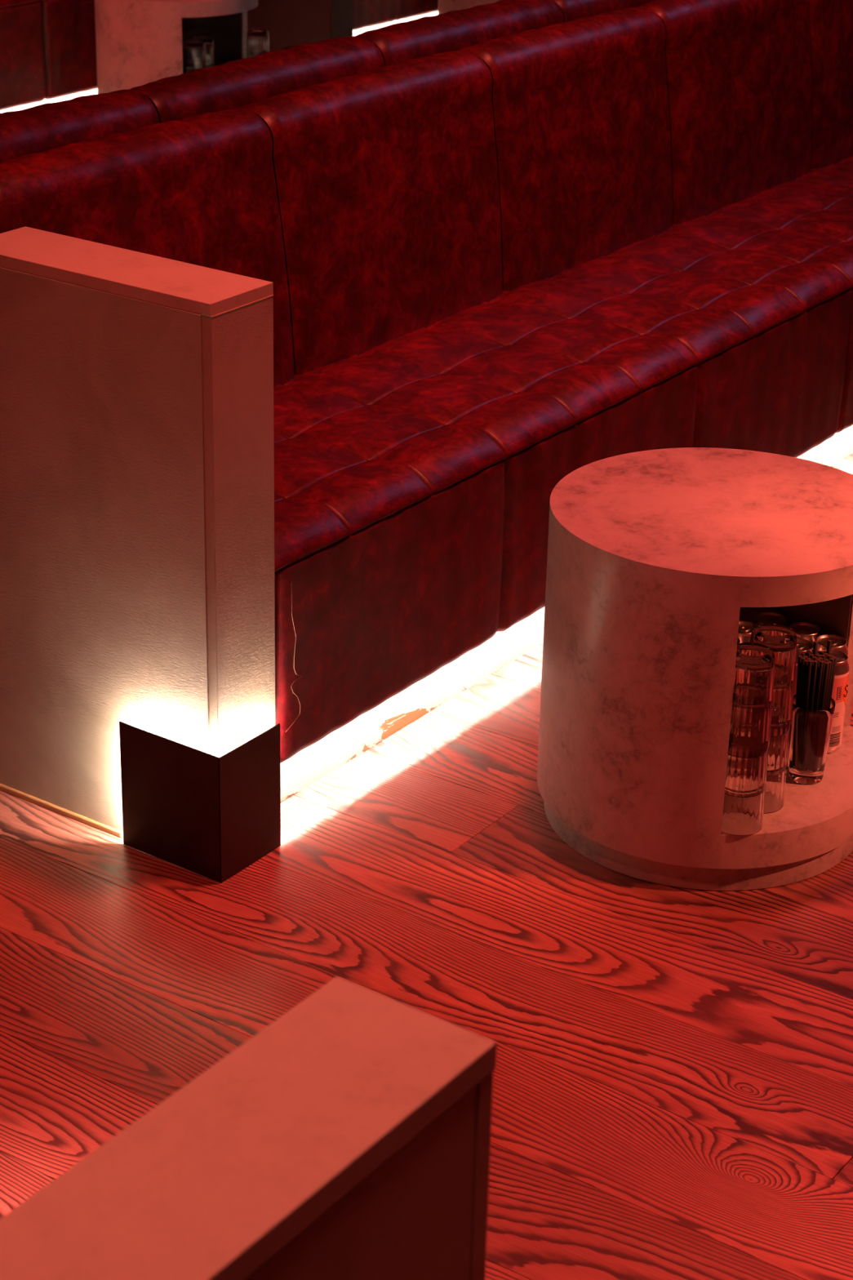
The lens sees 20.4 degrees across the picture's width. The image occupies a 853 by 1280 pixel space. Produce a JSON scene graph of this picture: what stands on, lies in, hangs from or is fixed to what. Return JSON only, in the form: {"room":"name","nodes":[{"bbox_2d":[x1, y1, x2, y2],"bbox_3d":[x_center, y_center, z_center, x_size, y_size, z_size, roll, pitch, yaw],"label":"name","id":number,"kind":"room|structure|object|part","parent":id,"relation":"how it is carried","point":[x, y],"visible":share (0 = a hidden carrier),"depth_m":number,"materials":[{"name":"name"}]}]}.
{"room":"entertainment venue","nodes":[
{"label":"entertainment venue","id":0,"kind":"room"},
{"bbox_2d":[0,453,852,1279],"bbox_3d":[-0.583,-0.917,6.380,11.000,0.050,12.500,17,29,31],"label":"floor","id":1,"kind":"structure","parent":0,"point":[673,1086],"depth_m":3.28,"materials":[{"name":"brown wood"}]},
{"bbox_2d":[0,0,97,113],"bbox_3d":[-1.825,-2.046,7.586,0.659,0.947,2.220,17,29,31],"label":"banquette","id":2,"kind":"object","parent":1,"relation":"on","point":[48,50],"visible":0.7,"depth_m":7.89,"materials":[{"name":"red leather"}]},
{"bbox_2d":[0,0,43,8],"bbox_3d":[-1.679,-2.087,7.714,0.565,0.053,0.653,17,29,31],"label":"seat cushion","id":3,"kind":"object","parent":2,"relation":"on","point":[4,4],"depth_m":7.74,"materials":[{"name":"red leather"}]},
{"bbox_3d":[-1.468,-1.855,7.654,0.046,0.330,0.652,17,29,31],"label":"panel","id":4,"kind":"part","parent":2,"relation":"part of","materials":[{"name":"red leather"}]},
{"bbox_3d":[-1.111,-2.059,8.120,0.046,0.330,0.589,17,29,31],"label":"panel","id":5,"kind":"part","parent":2,"relation":"part of","materials":[{"name":"red leather"}]},
{"bbox_2d":[0,226,280,883],"bbox_3d":[-0.451,-0.127,3.530,0.490,0.882,0.155,17,29,31],"label":"wall","id":6,"kind":"structure","parent":1,"relation":"on","point":[137,602],"depth_m":3.45,"materials":[{"name":"paint"}]},
{"bbox_3d":[-0.499,-0.104,3.500,0.452,0.863,0.004,17,29,31],"label":"panel","id":7,"kind":"part","parent":6,"relation":"part of","materials":[{"name":"paint"}]},
{"bbox_3d":[-0.382,0.242,3.536,0.194,0.209,0.002,17,29,31],"label":"guard plate","id":8,"kind":"part","parent":6,"relation":"part of","materials":[{"name":"metal"}]},
{"bbox_3d":[-0.304,-0.046,3.383,0.016,0.864,0.010,17,29,31],"label":"corner post","id":9,"kind":"part","parent":6,"relation":"part of","materials":[{"name":"paint"}]},
{"bbox_3d":[-0.262,-0.064,3.426,0.002,0.864,0.134,17,29,31],"label":"panel","id":10,"kind":"part","parent":6,"relation":"part of","materials":[{"name":"paint"}]},
{"bbox_3d":[-0.263,0.243,3.539,0.002,0.209,0.142,17,29,31],"label":"guard plate","id":11,"kind":"part","parent":6,"relation":"part of","materials":[{"name":"metal"}]},
{"bbox_2d":[93,0,257,93],"bbox_3d":[-0.816,-1.876,7.787,0.529,0.515,0.529,12,27,22],"label":"round table","id":12,"kind":"object","parent":1,"relation":"on","point":[139,42],"visible":0.31,"depth_m":7.54,"materials":[{"name":"stone"}]},
{"bbox_3d":[-0.745,-1.717,7.626,0.075,0.157,0.075,17,29,31],"label":"drinking glass","id":13,"kind":"object","parent":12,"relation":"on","visible":0},
{"bbox_3d":[-0.744,-1.775,7.599,0.075,0.157,0.075,16,28,29],"label":"drinking glass","id":14,"kind":"object","parent":13,"relation":"on","visible":0},
{"bbox_2d":[182,39,205,73],"bbox_3d":[-0.742,-1.834,7.573,0.075,0.157,0.075,7,25,13],"label":"drinking glass","id":15,"kind":"object","parent":14,"relation":"on","point":[193,50],"visible":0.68,"depth_m":7.53,"materials":[{"name":"clear glass"}]},
{"bbox_3d":[-0.723,-1.749,7.697,0.075,0.157,0.075,17,29,31],"label":"drinking glass","id":16,"kind":"object","parent":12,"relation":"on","visible":0},
{"bbox_3d":[-0.721,-1.807,7.670,0.075,0.157,0.075,16,28,29],"label":"drinking glass","id":17,"kind":"object","parent":16,"relation":"on","visible":0},
{"bbox_2d":[192,35,214,67],"bbox_3d":[-0.720,-1.865,7.644,0.075,0.157,0.075,23,32,39],"label":"drinking glass","id":18,"kind":"object","parent":17,"relation":"on","point":[208,42],"visible":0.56,"depth_m":7.61,"materials":[{"name":"clear glass"}]},
{"bbox_2d":[0,976,496,1279],"bbox_3d":[-0.693,1.043,0.953,0.137,0.882,2.350,17,29,31],"label":"wall","id":19,"kind":"structure","parent":1,"relation":"on","point":[348,1137],"depth_m":1.52,"materials":[{"name":"paint"}]},
{"bbox_3d":[-0.645,1.074,0.916,0.003,0.858,2.328,17,29,31],"label":"panel","id":20,"kind":"part","parent":19,"relation":"part of","materials":[{"name":"paint"}]},
{"bbox_3d":[0.030,0.688,1.797,0.004,0.858,0.016,17,29,31],"label":"corner post","id":21,"kind":"part","parent":19,"relation":"part of","materials":[{"name":"paint"}]},
{"bbox_3d":[-0.019,0.668,1.837,0.136,0.859,0.002,17,29,31],"label":"panel","id":22,"kind":"part","parent":19,"relation":"part of","materials":[{"name":"paint"}]},
{"bbox_2d":[247,0,353,52],"bbox_3d":[-0.516,-2.692,9.152,0.490,0.882,0.155,17,29,31],"label":"wall","id":23,"kind":"structure","parent":1,"relation":"on","point":[287,22],"depth_m":9.17,"materials":[{"name":"paint"}]},
{"bbox_3d":[-0.327,-2.350,9.149,0.002,0.270,0.142,17,29,31],"label":"guard plate","id":24,"kind":"part","parent":23,"relation":"part of","materials":[{"name":"metal"}]},
{"bbox_2d":[0,0,655,163],"bbox_3d":[-0.107,-0.994,5.382,0.659,0.938,5.400,17,29,31],"label":"banquette","id":25,"kind":"object","parent":1,"relation":"on","point":[233,84],"visible":0.06,"depth_m":4.47,"materials":[{"name":"red leather"}]},
{"bbox_3d":[-0.739,-0.516,4.157,0.185,0.816,0.675,17,29,31],"label":"backrest panel","id":26,"kind":"part","parent":25,"relation":"part of","materials":[{"name":"red leather"}]},
{"bbox_3d":[-0.350,-0.739,4.665,0.187,0.817,0.675,17,29,31],"label":"backrest panel","id":27,"kind":"part","parent":25,"relation":"part of","materials":[{"name":"red leather"}]},
{"bbox_3d":[0.039,-0.961,5.174,0.186,0.815,0.675,17,29,31],"label":"backrest panel","id":28,"kind":"part","parent":25,"relation":"part of","materials":[{"name":"red leather"}]},
{"bbox_3d":[0.429,-1.184,5.681,0.186,0.817,0.675,17,29,31],"label":"backrest panel","id":29,"kind":"part","parent":25,"relation":"part of","materials":[{"name":"red leather"}]},
{"bbox_2d":[352,0,438,35],"bbox_3d":[0.332,-3.277,10.402,0.658,0.946,3.070,17,29,31],"label":"banquette","id":30,"kind":"object","parent":1,"relation":"on","point":[368,15],"visible":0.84,"depth_m":9.40,"materials":[{"name":"red leather"}]},
{"bbox_3d":[-0.214,-2.570,9.289,0.046,0.330,0.309,17,29,31],"label":"panel","id":31,"kind":"part","parent":30,"relation":"part of","materials":[{"name":"red leather"}]},
{"bbox_3d":[0.062,-2.728,9.650,0.046,0.330,0.652,17,29,31],"label":"panel","id":32,"kind":"part","parent":30,"relation":"part of","materials":[{"name":"red leather"}]},
{"bbox_2d":[0,0,852,802],"bbox_3d":[0.689,-0.879,5.161,0.658,0.946,4.092,17,29,31],"label":"banquette","id":33,"kind":"object","parent":1,"relation":"on","point":[501,268],"visible":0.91,"depth_m":4.34,"materials":[{"name":"red leather"}]},
{"bbox_3d":[-0.486,-0.436,3.973,0.185,0.817,0.665,17,29,31],"label":"backrest panel","id":34,"kind":"part","parent":33,"relation":"part of","materials":[{"name":"red leather"}]},
{"bbox_2d":[287,601,302,729],"bbox_3d":[-0.199,0.024,3.558,0.002,0.243,0.038,19,30,33],"label":"thread","id":35,"kind":"object","parent":33,"relation":"hanging from","point":[291,602],"visible":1,"depth_m":3.56},
{"bbox_3d":[-0.099,-0.657,4.477,0.187,0.816,0.673,17,29,31],"label":"backrest panel","id":36,"kind":"part","parent":33,"relation":"part of","materials":[{"name":"red leather"}]},
{"bbox_3d":[-0.062,-0.056,3.783,0.046,0.330,0.620,17,29,31],"label":"panel","id":37,"kind":"part","parent":33,"relation":"part of","materials":[{"name":"red leather"}]},
{"bbox_2d":[273,384,506,572],"bbox_3d":[-0.273,-0.288,3.843,0.565,0.053,0.622,17,29,31],"label":"seat cushion","id":38,"kind":"object","parent":33,"relation":"on","point":[352,470],"depth_m":3.81,"materials":[{"name":"red leather"}]},
{"bbox_2d":[284,301,698,459],"bbox_3d":[0.093,-0.497,4.321,0.565,0.053,0.653,17,29,31],"label":"seat cushion","id":39,"kind":"object","parent":33,"relation":"on","point":[535,380],"depth_m":4.25,"materials":[{"name":"red leather"}]},
{"bbox_3d":[0.289,-0.878,4.984,0.186,0.815,0.673,17,29,31],"label":"backrest panel","id":40,"kind":"part","parent":33,"relation":"part of","materials":[{"name":"red leather"}]},
{"bbox_3d":[0.305,-0.265,4.261,0.046,0.330,0.652,17,29,31],"label":"panel","id":41,"kind":"part","parent":33,"relation":"part of","materials":[{"name":"red leather"}]},
{"bbox_2d":[488,235,852,364],"bbox_3d":[0.469,-0.712,4.811,0.565,0.053,0.653,17,29,31],"label":"seat cushion","id":42,"kind":"object","parent":33,"relation":"on","point":[722,302],"depth_m":4.74,"materials":[{"name":"red leather"}]},
{"bbox_3d":[0.677,-1.101,5.491,0.186,0.816,0.673,17,29,31],"label":"backrest panel","id":43,"kind":"part","parent":33,"relation":"part of","materials":[{"name":"red leather"}]},
{"bbox_2d":[657,180,852,288],"bbox_3d":[0.844,-0.926,5.300,0.565,0.053,0.653,17,29,31],"label":"seat cushion","id":44,"kind":"object","parent":33,"relation":"on","point":[794,221],"depth_m":5.23,"materials":[{"name":"red leather"}]},
{"bbox_3d":[0.680,-0.479,4.750,0.047,0.330,0.652,17,29,31],"label":"panel","id":45,"kind":"part","parent":33,"relation":"part of","materials":[{"name":"red leather"}]},
{"bbox_2d":[795,155,852,187],"bbox_3d":[1.219,-1.140,5.790,0.565,0.053,0.653,17,29,31],"label":"seat cushion","id":46,"kind":"object","parent":33,"relation":"on","point":[833,170],"depth_m":5.68,"materials":[{"name":"red leather"}]},
{"bbox_3d":[1.066,-1.321,5.997,0.187,0.814,0.673,17,29,31],"label":"backrest panel","id":47,"kind":"part","parent":33,"relation":"part of","materials":[{"name":"red leather"}]},
{"bbox_3d":[1.055,-0.694,5.240,0.047,0.330,0.652,17,29,31],"label":"panel","id":48,"kind":"part","parent":33,"relation":"part of","materials":[{"name":"red leather"}]},
{"bbox_2d":[437,0,502,14],"bbox_3d":[0.311,-2.520,9.258,0.529,0.515,0.529,12,27,22],"label":"round table","id":49,"kind":"object","parent":1,"relation":"on","point":[444,6],"visible":0.02,"depth_m":9.10,"materials":[{"name":"concrete"}]},
{"bbox_2d":[537,447,852,890],"bbox_3d":[0.444,0.036,3.661,0.529,0.515,0.529,17,29,31],"label":"round table","id":50,"kind":"object","parent":1,"relation":"on","point":[656,558],"visible":0.89,"depth_m":3.50,"materials":[{"name":"stone"}]},
{"bbox_2d":[537,725,852,868],"bbox_3d":[0.440,0.203,3.737,0.529,0.057,0.529,17,29,31],"label":"shelf","id":51,"kind":"object","parent":50,"relation":"attached to","point":[815,821],"depth_m":3.54,"materials":[{"name":"concrete"}]},
{"bbox_2d":[721,791,764,835],"bbox_3d":[0.462,0.201,3.483,0.075,0.157,0.075,-17,30,-35],"label":"drinking glass","id":52,"kind":"object","parent":50,"relation":"on","point":[742,816],"visible":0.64,"depth_m":3.47,"materials":[{"name":"clear glass"}]},
{"bbox_2d":[724,751,768,797],"bbox_3d":[0.464,0.143,3.456,0.075,0.157,0.075,22,32,38],"label":"drinking glass","id":53,"kind":"object","parent":52,"relation":"on","point":[745,777],"visible":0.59,"depth_m":3.45,"materials":[{"name":"clear glass"}]},
{"bbox_2d":[728,642,775,758],"bbox_3d":[0.465,0.085,3.430,0.075,0.157,0.075,7,25,13],"label":"drinking glass","id":54,"kind":"object","parent":53,"relation":"on","point":[750,730],"visible":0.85,"depth_m":3.40,"materials":[{"name":"clear glass"}]},
{"bbox_2d":[737,621,758,643],"bbox_3d":[0.504,0.051,3.812,0.057,0.158,0.057,17,29,31],"label":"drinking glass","id":55,"kind":"object","parent":50,"relation":"on","point":[745,628],"visible":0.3,"depth_m":3.78,"materials":[{"name":"clear glass"}]},
{"bbox_3d":[0.505,-0.016,3.782,0.041,0.001,0.041,17,29,31],"label":"can lid","id":56,"kind":"part","parent":55,"relation":"part of","materials":[{"name":"metal"}]},
{"bbox_2d":[754,612,786,626],"bbox_3d":[0.552,0.037,3.847,0.057,0.158,0.057,17,29,31],"label":"can","id":57,"kind":"object","parent":50,"relation":"on","point":[762,618],"visible":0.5,"depth_m":3.82,"materials":[{"name":"pink paint"}]},
{"bbox_3d":[0.554,-0.031,3.817,0.041,0.001,0.041,17,29,31],"label":"can lid","id":58,"kind":"part","parent":57,"relation":"part of","materials":[{"name":"metal"}]},
{"bbox_2d":[764,769,786,813],"bbox_3d":[0.504,0.173,3.547,0.075,0.157,0.075,12,27,23],"label":"drinking glass","id":59,"kind":"object","parent":50,"relation":"on","point":[775,792],"visible":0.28,"depth_m":3.54,"materials":[{"name":"clear glass"}]},
{"bbox_2d":[767,731,790,775],"bbox_3d":[0.505,0.115,3.520,0.075,0.157,0.075,6,25,11],"label":"drinking glass","id":60,"kind":"object","parent":59,"relation":"on","point":[778,756],"visible":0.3,"depth_m":3.51,"materials":[{"name":"clear glass"}]},
{"bbox_2d":[750,622,797,737],"bbox_3d":[0.507,0.057,3.494,0.075,0.157,0.075,-1,25,-4],"label":"drinking glass","id":61,"kind":"object","parent":60,"relation":"on","point":[782,639],"visible":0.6,"depth_m":3.46,"materials":[{"name":"clear glass"}]},
{"bbox_2d":[794,638,813,694],"bbox_3d":[0.582,0.079,3.756,0.057,0.158,0.057,17,29,31],"label":"can","id":62,"kind":"object","parent":50,"relation":"on","point":[803,645],"visible":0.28,"depth_m":3.72,"materials":[{"name":"pink paint"}]},
{"bbox_3d":[0.583,0.012,3.725,0.041,0.001,0.041,17,29,31],"label":"can lid","id":63,"kind":"part","parent":62,"relation":"part of","materials":[{"name":"metal"}]},
{"bbox_2d":[789,622,820,644],"bbox_3d":[0.602,0.053,3.813,0.057,0.158,0.057,17,29,31],"label":"can","id":64,"kind":"object","parent":50,"relation":"on","point":[810,632],"visible":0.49,"depth_m":3.78,"materials":[{"name":"pink paint"}]},
{"bbox_3d":[0.603,-0.014,3.782,0.041,0.001,0.041,17,29,31],"label":"can lid","id":65,"kind":"part","parent":64,"relation":"part of","materials":[{"name":"metal"}]},
{"bbox_2d":[788,694,835,784],"bbox_3d":[0.586,0.153,3.628,0.067,0.130,0.067,17,29,31],"label":"glass","id":66,"kind":"object","parent":50,"relation":"on","point":[811,731],"visible":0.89,"depth_m":3.60,"materials":[{"name":"clear glass"}]},
{"bbox_2d":[795,655,802,706],"bbox_3d":[0.564,0.109,3.611,0.007,0.186,0.006,16,29,32],"label":"straw","id":67,"kind":"object","parent":66,"relation":"in","point":[800,657],"visible":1,"depth_m":3.59,"materials":[{"name":"black plastic"}]},
{"bbox_2d":[798,657,805,707],"bbox_3d":[0.568,0.112,3.604,0.011,0.186,0.006,-5,25,-13],"label":"straw","id":68,"kind":"object","parent":66,"relation":"in","point":[803,659],"visible":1,"depth_m":3.58,"materials":[{"name":"black plastic"}]},
{"bbox_2d":[801,659,808,708],"bbox_3d":[0.571,0.115,3.598,0.007,0.186,0.007,17,30,31],"label":"straw","id":69,"kind":"object","parent":66,"relation":"in","point":[806,665],"visible":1,"depth_m":3.57,"materials":[{"name":"black plastic"}]},
{"bbox_2d":[804,659,812,709],"bbox_3d":[0.574,0.115,3.590,0.006,0.186,0.012,17,29,31],"label":"straw","id":70,"kind":"object","parent":66,"relation":"in","point":[810,661],"visible":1,"depth_m":3.56,"materials":[{"name":"black plastic"}]},
{"bbox_2d":[806,651,811,657],"bbox_3d":[0.576,0.104,3.614,0.006,0.186,0.006,16,28,32],"label":"straw","id":71,"kind":"object","parent":66,"relation":"in","point":[809,653],"visible":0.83,"depth_m":3.58,"materials":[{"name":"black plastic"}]},
{"bbox_2d":[808,660,813,710],"bbox_3d":[0.578,0.116,3.598,0.006,0.186,0.007,17,30,31],"label":"straw","id":72,"kind":"object","parent":66,"relation":"in","point":[812,660],"visible":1,"depth_m":3.57,"materials":[{"name":"black plastic"}]},
{"bbox_2d":[809,653,814,660],"bbox_3d":[0.580,0.107,3.608,0.007,0.186,0.007,17,29,31],"label":"straw","id":73,"kind":"object","parent":66,"relation":"in","point":[811,655],"visible":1,"depth_m":3.57,"materials":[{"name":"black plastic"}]},
{"bbox_2d":[808,660,817,710],"bbox_3d":[0.582,0.115,3.590,0.006,0.186,0.011,8,25,14],"label":"straw","id":74,"kind":"object","parent":66,"relation":"in","point":[815,662],"visible":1,"depth_m":3.56,"materials":[{"name":"black plastic"}]},
{"bbox_2d":[813,640,817,656],"bbox_3d":[0.584,0.087,3.606,0.007,0.186,0.007,17,29,31],"label":"straw","id":75,"kind":"object","parent":66,"relation":"in","point":[815,642],"visible":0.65,"depth_m":3.57,"materials":[{"name":"black plastic"}]},
{"bbox_2d":[813,658,820,711],"bbox_3d":[0.586,0.113,3.596,0.007,0.186,0.006,18,30,31],"label":"straw","id":76,"kind":"object","parent":66,"relation":"in","point":[817,660],"visible":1,"depth_m":3.57,"materials":[{"name":"black plastic"}]},
{"bbox_2d":[814,660,823,711],"bbox_3d":[0.589,0.116,3.589,0.006,0.186,0.011,-1,25,-6],"label":"straw","id":77,"kind":"object","parent":66,"relation":"in","point":[821,662],"visible":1,"depth_m":3.56,"materials":[{"name":"black plastic"}]},
{"bbox_2d":[818,660,826,711],"bbox_3d":[0.594,0.116,3.596,0.006,0.186,0.007,18,30,31],"label":"straw","id":78,"kind":"object","parent":66,"relation":"in","point":[824,662],"visible":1,"depth_m":3.57,"materials":[{"name":"black plastic"}]},
{"bbox_2d":[819,662,829,711],"bbox_3d":[0.597,0.118,3.590,0.006,0.186,0.012,-10,27,-23],"label":"straw","id":79,"kind":"object","parent":66,"relation":"in","point":[827,664],"visible":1,"depth_m":3.56,"materials":[{"name":"black plastic"}]},
{"bbox_2d":[823,661,831,710],"bbox_3d":[0.601,0.117,3.596,0.007,0.186,0.007,19,30,30],"label":"straw","id":80,"kind":"object","parent":66,"relation":"in","point":[829,662],"visible":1,"depth_m":3.57,"materials":[{"name":"black plastic"}]},
{"bbox_2d":[826,640,831,654],"bbox_3d":[0.604,0.086,3.611,0.007,0.186,0.007,18,27,31],"label":"straw","id":81,"kind":"object","parent":66,"relation":"in","point":[829,642],"visible":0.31,"depth_m":3.58,"materials":[{"name":"black plastic"}]},
{"bbox_2d":[826,654,831,661],"bbox_3d":[0.602,0.108,3.606,0.006,0.186,0.007,18,29,31],"label":"straw","id":82,"kind":"object","parent":66,"relation":"in","point":[829,656],"visible":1,"depth_m":3.57,"materials":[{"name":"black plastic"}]},
{"bbox_2d":[826,657,835,709],"bbox_3d":[0.606,0.113,3.601,0.007,0.186,0.007,19,30,30],"label":"straw","id":83,"kind":"object","parent":66,"relation":"in","point":[832,660],"visible":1,"depth_m":3.58,"materials":[{"name":"black plastic"}]},
{"bbox_2d":[827,657,837,709],"bbox_3d":[0.610,0.111,3.607,0.012,0.186,0.006,3,25,4],"label":"straw","id":84,"kind":"object","parent":66,"relation":"in","point":[835,658],"visible":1,"depth_m":3.58,"materials":[{"name":"black plastic"}]},
{"bbox_2d":[815,634,848,661],"bbox_3d":[0.637,0.073,3.772,0.057,0.158,0.057,17,29,31],"label":"can","id":85,"kind":"object","parent":50,"relation":"on","point":[838,642],"visible":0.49,"depth_m":3.74,"materials":[{"name":"white paint"}]},
{"bbox_3d":[0.638,0.005,3.741,0.041,0.001,0.041,17,29,31],"label":"can lid","id":86,"kind":"part","parent":85,"relation":"part of","materials":[{"name":"metal"}]},
{"bbox_2d":[821,649,849,753],"bbox_3d":[0.629,0.097,3.719,0.059,0.158,0.057,17,29,31],"label":"can","id":87,"kind":"object","parent":50,"relation":"on","point":[839,695],"visible":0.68,"depth_m":3.69,"materials":[{"name":"white paint"}]},
{"bbox_3d":[0.630,0.029,3.688,0.041,0.001,0.041,17,29,31],"label":"can lid","id":88,"kind":"part","parent":87,"relation":"part of","materials":[{"name":"metal"}]},
{"bbox_3d":[-0.403,-1.566,7.626,0.400,0.104,0.400,17,29,31],"label":"stand","id":89,"kind":"object","parent":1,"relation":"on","visible":0},
{"bbox_3d":[-0.532,-1.659,7.511,0.075,0.157,0.075,17,29,31],"label":"drinking glass","id":90,"kind":"object","parent":89,"relation":"on","visible":0},
{"bbox_3d":[-0.531,-1.718,7.484,0.075,0.157,0.075,16,28,30],"label":"drinking glass","id":91,"kind":"object","parent":90,"relation":"on","visible":0},
{"bbox_3d":[-0.529,-1.776,7.458,0.075,0.157,0.075,15,28,28],"label":"drinking glass","id":92,"kind":"object","parent":91,"relation":"on","visible":0},
{"bbox_2d":[246,27,269,57],"bbox_3d":[-0.528,-1.834,7.431,0.075,0.157,0.075,-8,26,-19],"label":"drinking glass","id":93,"kind":"object","parent":92,"relation":"on","point":[257,38],"visible":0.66,"depth_m":7.39,"materials":[{"name":"clear glass"}]},
{"bbox_3d":[-0.422,-1.686,7.575,0.075,0.157,0.075,17,29,31],"label":"drinking glass","id":94,"kind":"object","parent":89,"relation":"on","visible":0},
{"bbox_3d":[-0.421,-1.744,7.548,0.075,0.157,0.075,16,28,30],"label":"drinking glass","id":95,"kind":"object","parent":94,"relation":"on","visible":0},
{"bbox_2d":[283,44,296,49],"bbox_3d":[-0.420,-1.803,7.522,0.075,0.157,0.075,7,25,13],"label":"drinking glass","id":96,"kind":"object","parent":95,"relation":"on","point":[286,46],"visible":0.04,"depth_m":7.49,"materials":[{"name":"clear glass"}]}
]}

